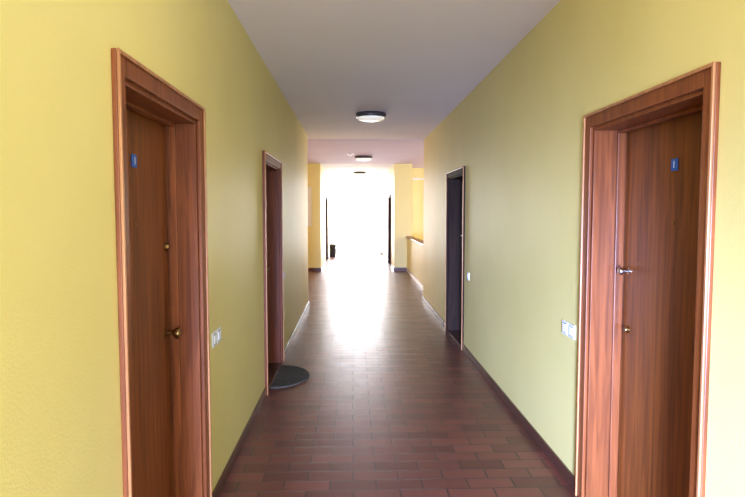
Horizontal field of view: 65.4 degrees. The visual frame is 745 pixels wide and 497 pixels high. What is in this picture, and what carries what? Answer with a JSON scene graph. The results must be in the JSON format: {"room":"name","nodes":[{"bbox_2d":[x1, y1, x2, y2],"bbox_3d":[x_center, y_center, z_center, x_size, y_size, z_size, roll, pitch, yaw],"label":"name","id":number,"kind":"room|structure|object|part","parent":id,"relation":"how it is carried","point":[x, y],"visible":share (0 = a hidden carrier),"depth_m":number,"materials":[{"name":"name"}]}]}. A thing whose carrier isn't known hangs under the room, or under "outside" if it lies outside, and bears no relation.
{"room":"apartment building corridor","nodes":[
{"label":"apartment building corridor","id":0,"kind":"room"},
{"bbox_2d":[0,0,307,496],"bbox_3d":[-1.026,-0.066,3.445,0.280,2.900,12.950,0,4,-2],"label":"wall","id":1,"kind":"structure","parent":0,"point":[61,435],"depth_m":1.74,"materials":[{"name":"yellow paint"}]},
{"bbox_2d":[111,48,209,496],"bbox_3d":[-0.843,0.386,2.452,0.018,2.122,1.084,0,4,-2],"label":"door frame","id":2,"kind":"structure","parent":1,"relation":"attached to","point":[131,72],"depth_m":1.97,"materials":[{"name":"brown wood"}]},
{"bbox_2d":[116,48,211,496],"bbox_3d":[-0.829,0.386,2.453,0.010,2.122,1.084,0,4,-2],"label":"bead","id":3,"kind":"object","parent":2,"relation":"attached to","point":[120,52],"depth_m":1.92},
{"bbox_2d":[125,79,203,496],"bbox_3d":[-0.955,0.417,2.450,0.205,2.060,0.960,0,4,-2],"label":"lining","id":4,"kind":"object","parent":1,"relation":"attached to","point":[186,126],"visible":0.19,"depth_m":2.89,"materials":[{"name":"brown wood"}]},
{"bbox_2d":[126,108,181,496],"bbox_3d":[-0.981,0.430,2.450,0.122,2.021,0.894,0,4,-2],"label":"leaf","id":5,"kind":"object","parent":4,"relation":"attached to","point":[147,193],"depth_m":2.62,"materials":[{"name":"brown wood"}]},
{"bbox_2d":[131,154,136,167],"bbox_3d":[-0.995,-0.365,2.420,0.006,0.055,0.052,0,4,-2],"label":"number plaque","id":6,"kind":"object","parent":5,"relation":"attached to","point":[133,156],"visible":1,"depth_m":2.41,"materials":[{"name":"blue plastic"}]},
{"bbox_2d":[164,243,169,250],"bbox_3d":[-1.001,-0.008,2.833,0.019,0.040,0.040,0,4,-2],"label":"cylinder","id":7,"kind":"object","parent":5,"relation":"attached to","point":[166,245],"visible":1,"depth_m":2.82,"materials":[{"name":"gold metal"}]},
{"bbox_3d":[-0.971,0.413,2.830,0.077,0.058,0.058,0,4,-2],"label":"knob","id":8,"kind":"part","parent":5,"relation":"part of","materials":[{"name":"gold metal"}]},
{"bbox_2d":[126,100,182,496],"bbox_3d":[-0.966,0.432,2.451,0.038,2.030,0.900,0,4,-2],"label":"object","id":9,"kind":"object","parent":4,"relation":"attached to","point":[171,127],"visible":0.48,"depth_m":2.87,"materials":[{"name":"brown wood"}]},
{"bbox_2d":[211,327,220,348],"bbox_3d":[-0.872,0.497,3.250,0.014,0.084,0.197,0,4,-2],"label":"light switch","id":10,"kind":"object","parent":1,"relation":"attached to","point":[216,335],"visible":1,"depth_m":3.21,"materials":[{"name":"white plastic"}]},
{"bbox_3d":[-0.872,0.500,3.198,0.009,0.084,0.092,0,4,-2],"label":"plate","id":11,"kind":"part","parent":10,"relation":"part of","materials":[{"name":"white plastic"}]},
{"bbox_3d":[-0.876,0.494,3.302,0.009,0.084,0.092,0,4,-2],"label":"plate","id":12,"kind":"part","parent":10,"relation":"part of","materials":[{"name":"white plastic"}]},
{"bbox_2d":[212,301,308,496],"bbox_3d":[-0.880,1.343,3.539,0.014,0.075,12.950,0,4,-2],"label":"baseboard","id":13,"kind":"structure","parent":1,"relation":"attached to","point":[223,478],"depth_m":3.99,"materials":[{"name":"tile"}]},
{"bbox_2d":[262,150,282,395],"bbox_3d":[-0.949,0.189,5.584,0.018,2.122,1.184,0,4,-2],"label":"door frame","id":14,"kind":"structure","parent":1,"relation":"attached to","point":[269,159],"depth_m":5.30,"materials":[{"name":"brown wood"}]},
{"bbox_2d":[264,151,283,395],"bbox_3d":[-0.935,0.189,5.585,0.010,2.122,1.184,0,4,-2],"label":"bead","id":15,"kind":"object","parent":14,"relation":"attached to","point":[265,152],"depth_m":5.04},
{"bbox_2d":[266,162,280,362],"bbox_3d":[-1.073,0.220,5.582,0.230,2.060,1.060,0,4,-2],"label":"lining","id":16,"kind":"object","parent":1,"relation":"attached to","point":[272,171],"visible":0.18,"depth_m":6.08,"materials":[{"name":"brown wood"}]},
{"bbox_2d":[266,170,268,362],"bbox_3d":[-1.097,0.235,5.582,0.038,2.030,1.000,0,4,-2],"label":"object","id":17,"kind":"object","parent":16,"relation":"attached to","point":[266,170],"visible":0.15,"depth_m":6.06,"materials":[{"name":"brown wood"}]},
{"bbox_2d":[307,164,310,267],"bbox_3d":[-2.906,-0.837,15.690,2.450,2.900,0.200,0,4,-2],"label":"wall","id":18,"kind":"structure","parent":0,"point":[308,165],"depth_m":15.66,"materials":[{"name":"yellow paint"}]},
{"bbox_2d":[308,187,310,225],"bbox_3d":[-1.863,-1.131,15.593,0.430,1.060,0.024,0,4,-2],"label":"notice board","id":19,"kind":"object","parent":18,"relation":"attached to","point":[309,188],"visible":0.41,"depth_m":15.60,"materials":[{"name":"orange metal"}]},
{"bbox_2d":[308,268,320,270],"bbox_3d":[-2.762,0.572,15.676,2.730,0.090,0.014,0,4,-2],"label":"baseboard","id":20,"kind":"structure","parent":18,"relation":"attached to","point":[309,269],"depth_m":15.71,"materials":[{"name":"tile"}]},
{"bbox_2d":[310,164,329,267],"bbox_3d":[-1.644,-1.031,18.778,0.280,2.900,6.300,0,4,-2],"label":"wall","id":21,"kind":"structure","parent":0,"point":[319,179],"depth_m":15.69,"materials":[{"name":"yellow paint"}]},
{"bbox_2d":[325,196,327,258],"bbox_3d":[-1.504,-0.659,19.056,0.018,2.122,1.124,0,4,-2],"label":"door frame","id":22,"kind":"structure","parent":21,"relation":"attached to","point":[325,196],"depth_m":19.54,"materials":[{"name":"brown wood"}]},
{"bbox_2d":[326,196,327,261],"bbox_3d":[-1.490,-0.659,19.057,0.010,2.122,1.124,0,4,-2],"label":"bead","id":23,"kind":"object","parent":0,"point":[327,196],"depth_m":18.52},
{"bbox_2d":[307,139,423,167],"bbox_3d":[0.230,-2.272,13.850,9.000,0.204,6.900,0,4,-2],"label":"ceiling","id":24,"kind":"structure","parent":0,"point":[319,151],"depth_m":12.45,"materials":[{"name":"white paint"}]},
{"bbox_2d":[355,155,371,160],"bbox_3d":[-0.208,-2.096,13.496,0.400,0.104,0.400,0,4,-2],"label":"ceiling lamp","id":25,"kind":"object","parent":24,"relation":"attached to","point":[361,157],"depth_m":13.35,"materials":[{"name":"white glass"}]},
{"bbox_2d":[227,0,559,176],"bbox_3d":[-1.439,-1.991,9.350,5.360,0.200,25.000,0,4,-2],"label":"ceiling","id":26,"kind":"structure","parent":0,"point":[413,62],"depth_m":4.80,"materials":[{"name":"paint"}]},
{"bbox_2d":[353,172,365,174],"bbox_3d":[-0.420,-2.438,18.881,0.400,0.104,0.400,0,4,-2],"label":"ceiling lamp","id":27,"kind":"object","parent":26,"relation":"attached to","point":[356,173],"depth_m":18.75,"materials":[{"name":"white glass"}]},
{"bbox_2d":[356,111,385,121],"bbox_3d":[-0.021,-1.732,7.660,0.400,0.104,0.400,0,4,-2],"label":"ceiling lamp","id":28,"kind":"object","parent":26,"relation":"attached to","point":[366,116],"depth_m":7.53,"materials":[{"name":"white glass"}]},
{"bbox_2d":[383,164,404,267],"bbox_3d":[0.625,-1.036,18.854,0.280,2.900,6.300,0,4,-2],"label":"wall","id":29,"kind":"structure","parent":0,"point":[394,179],"depth_m":15.77,"materials":[{"name":"yellow paint"}]},
{"bbox_2d":[388,195,389,262],"bbox_3d":[0.521,-0.563,17.527,0.018,2.122,1.124,0,4,-2],"label":"door frame","id":30,"kind":"structure","parent":29,"relation":"attached to","point":[389,195],"depth_m":18.01,"materials":[{"name":"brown wood"}]},
{"bbox_2d":[388,194,390,266],"bbox_3d":[0.507,-0.563,17.526,0.010,2.122,1.124,0,4,-2],"label":"bead","id":31,"kind":"object","parent":30,"relation":"attached to","point":[390,194],"depth_m":16.97},
{"bbox_2d":[389,197,389,262],"bbox_3d":[0.645,-0.532,17.533,0.230,2.060,1.000,0,4,-2],"label":"lining","id":32,"kind":"object","parent":29,"relation":"attached to","point":[389,197],"visible":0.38,"depth_m":18.00,"materials":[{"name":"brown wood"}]},
{"bbox_2d":[394,268,405,270],"bbox_3d":[0.761,0.564,15.794,0.340,0.090,0.014,0,4,-2],"label":"baseboard","id":33,"kind":"structure","parent":29,"relation":"attached to","point":[395,269],"depth_m":15.79,"materials":[{"name":"tile"}]},
{"bbox_2d":[219,249,577,496],"bbox_3d":[0.229,1.005,11.099,8.800,0.200,28.000,0,4,-2],"label":"floor","id":34,"kind":"structure","parent":0,"point":[390,404],"depth_m":4.62,"materials":[{"name":"ceramic"}]},
{"bbox_2d":[268,363,279,387],"bbox_3d":[-1.043,1.245,5.647,0.170,0.006,1.000,0,4,-2],"label":"threshold","id":35,"kind":"object","parent":34,"relation":"on","point":[272,367],"visible":0.29,"depth_m":5.84,"materials":[{"name":"wood"}]},
{"bbox_2d":[271,365,308,388],"bbox_3d":[-0.778,1.239,5.646,0.320,0.018,0.760,0,4,-2],"label":"doormat","id":36,"kind":"object","parent":34,"relation":"on","point":[287,375],"visible":1,"depth_m":5.60,"materials":[{"name":"rubber"}]},
{"bbox_2d":[329,244,335,256],"bbox_3d":[-1.413,0.067,20.609,0.254,0.476,0.254,0,4,-2],"label":"waste bin","id":37,"kind":"object","parent":34,"relation":"on","point":[332,247],"visible":1,"depth_m":20.52,"materials":[{"name":"plastic"}]},
{"bbox_2d":[330,177,382,253],"bbox_3d":[-0.614,-1.227,21.893,1.990,2.900,0.070,0,4,-2],"label":"frame","id":38,"kind":"object","parent":34,"relation":"on","point":[356,178],"visible":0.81,"depth_m":21.84,"materials":[{"name":"white metal"}]},
{"bbox_2d":[404,164,411,267],"bbox_3d":[0.967,-0.845,15.820,0.200,2.900,0.200,0,4,-2],"label":"pier","id":39,"kind":"object","parent":34,"relation":"on","point":[408,167],"visible":0.57,"depth_m":15.70,"materials":[{"name":"yellow paint"}]},
{"bbox_2d":[407,238,422,283],"bbox_3d":[1.088,0.422,13.198,0.140,1.100,5.198,0,4,-2],"label":"parapet","id":40,"kind":"object","parent":34,"relation":"on","point":[414,250],"visible":0.21,"depth_m":13.56,"materials":[{"name":"yellow paint"}]},
{"bbox_2d":[406,236,422,245],"bbox_3d":[1.088,-0.149,13.161,0.180,0.045,5.196,0,4,-2],"label":"handrail","id":41,"kind":"object","parent":40,"relation":"on","point":[412,238],"visible":0.51,"depth_m":13.85,"materials":[{"name":"brown wood"}]},
{"bbox_2d":[448,330,460,345],"bbox_3d":[1.137,1.139,7.328,0.200,0.006,1.020,0,4,-2],"label":"threshold","id":42,"kind":"object","parent":34,"relation":"on","point":[456,334],"visible":0.29,"depth_m":7.56,"materials":[{"name":"wood"}]},
{"bbox_2d":[412,168,423,239],"bbox_3d":[2.616,0.155,17.442,3.600,5.100,0.200,0,4,-2],"label":"wall","id":43,"kind":"structure","parent":0,"point":[417,185],"depth_m":17.20,"materials":[{"name":"yellow paint"}]},
{"bbox_2d":[423,0,744,496],"bbox_3d":[1.293,-0.089,3.798,0.280,2.900,13.500,0,4,-2],"label":"wall","id":44,"kind":"structure","parent":0,"point":[517,136],"depth_m":3.61,"materials":[{"name":"yellow paint"}]},
{"bbox_2d":[406,268,422,288],"bbox_3d":[1.010,0.727,13.213,0.015,0.090,5.180,0,4,-2],"label":"baseboard","id":45,"kind":"structure","parent":44,"relation":"attached to","point":[420,284],"depth_m":13.43,"materials":[{"name":"stone"}]},
{"bbox_2d":[448,173,462,329],"bbox_3d":[1.167,0.114,7.265,0.260,2.060,1.080,0,4,-2],"label":"lining","id":46,"kind":"object","parent":44,"relation":"attached to","point":[454,182],"visible":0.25,"depth_m":7.77,"materials":[{"name":"brown wood"}]},
{"bbox_2d":[459,179,462,329],"bbox_3d":[1.206,0.129,7.267,0.038,2.030,1.020,0,4,-2],"label":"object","id":47,"kind":"object","parent":46,"relation":"attached to","point":[461,181],"visible":0.24,"depth_m":7.76,"materials":[{"name":"brown wood"}]},
{"bbox_2d":[446,166,464,349],"bbox_3d":[1.028,0.083,7.258,0.018,2.122,1.204,0,4,-2],"label":"door frame","id":48,"kind":"structure","parent":44,"relation":"attached to","point":[459,171],"depth_m":7.24,"materials":[{"name":"brown wood"}]},
{"bbox_2d":[445,166,463,349],"bbox_3d":[1.014,0.083,7.258,0.010,2.122,1.204,0,4,-2],"label":"bead","id":49,"kind":"object","parent":48,"relation":"attached to","point":[462,166],"depth_m":6.71},
{"bbox_2d":[422,296,574,490],"bbox_3d":[1.146,1.321,3.881,0.014,0.075,13.500,0,4,-2],"label":"baseboard","id":50,"kind":"structure","parent":44,"relation":"attached to","point":[556,461],"depth_m":4.34,"materials":[{"name":"tile"}]},
{"bbox_2d":[562,320,574,339],"bbox_3d":[1.159,0.480,3.438,0.014,0.084,0.197,0,4,-2],"label":"light switch","id":51,"kind":"object","parent":44,"relation":"attached to","point":[568,329],"visible":1,"depth_m":3.43,"materials":[{"name":"white plastic"}]},
{"bbox_3d":[1.160,0.477,3.490,0.009,0.084,0.092,0,4,-2],"label":"plate","id":52,"kind":"part","parent":51,"relation":"part of","materials":[{"name":"white plastic"}]},
{"bbox_3d":[1.163,0.483,3.386,0.009,0.084,0.092,0,4,-2],"label":"plate","id":53,"kind":"part","parent":51,"relation":"part of","materials":[{"name":"white plastic"}]},
{"bbox_2d":[585,89,702,496],"bbox_3d":[1.307,0.404,2.656,0.230,2.060,1.020,0,4,-2],"label":"lining","id":54,"kind":"object","parent":44,"relation":"attached to","point":[604,161],"visible":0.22,"depth_m":3.12,"materials":[{"name":"brown wood"}]},
{"bbox_2d":[608,105,702,496],"bbox_3d":[1.331,0.419,2.658,0.038,2.030,0.960,0,4,-2],"label":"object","id":55,"kind":"object","parent":54,"relation":"attached to","point":[620,133],"visible":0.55,"depth_m":3.11,"materials":[{"name":"brown wood"}]},
{"bbox_2d":[617,111,702,496],"bbox_3d":[1.354,0.417,2.659,0.107,2.021,0.954,0,4,-2],"label":"leaf","id":56,"kind":"object","parent":54,"relation":"attached to","point":[659,297],"depth_m":2.75,"materials":[{"name":"brown wood"}]},
{"bbox_3d":[1.318,0.119,3.045,0.062,0.044,0.044,0,4,-2],"label":"knob","id":57,"kind":"part","parent":56,"relation":"part of","materials":[{"name":"metal"}]},
{"bbox_2d":[623,326,629,332],"bbox_3d":[1.339,0.428,3.065,0.019,0.040,0.040,0,4,-2],"label":"rose","id":58,"kind":"object","parent":56,"relation":"attached to","point":[626,329],"visible":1,"depth_m":3.05,"materials":[{"name":"gold metal"}]},
{"bbox_2d":[671,158,678,170],"bbox_3d":[1.359,-0.377,2.609,0.006,0.055,0.052,0,4,-2],"label":"number plaque","id":59,"kind":"object","parent":56,"relation":"attached to","point":[676,160],"visible":1,"depth_m":2.60,"materials":[{"name":"blue plastic"}]},
{"bbox_2d":[577,62,720,496],"bbox_3d":[1.183,0.373,2.650,0.018,2.122,1.144,0,4,-2],"label":"door frame","id":60,"kind":"structure","parent":44,"relation":"attached to","point":[700,80],"depth_m":2.14,"materials":[{"name":"brown wood"}]},
{"bbox_2d":[575,61,715,496],"bbox_3d":[1.169,0.373,2.650,0.010,2.122,1.144,0,4,-2],"label":"bead","id":61,"kind":"object","parent":60,"relation":"attached to","point":[713,65],"depth_m":2.09}
]}

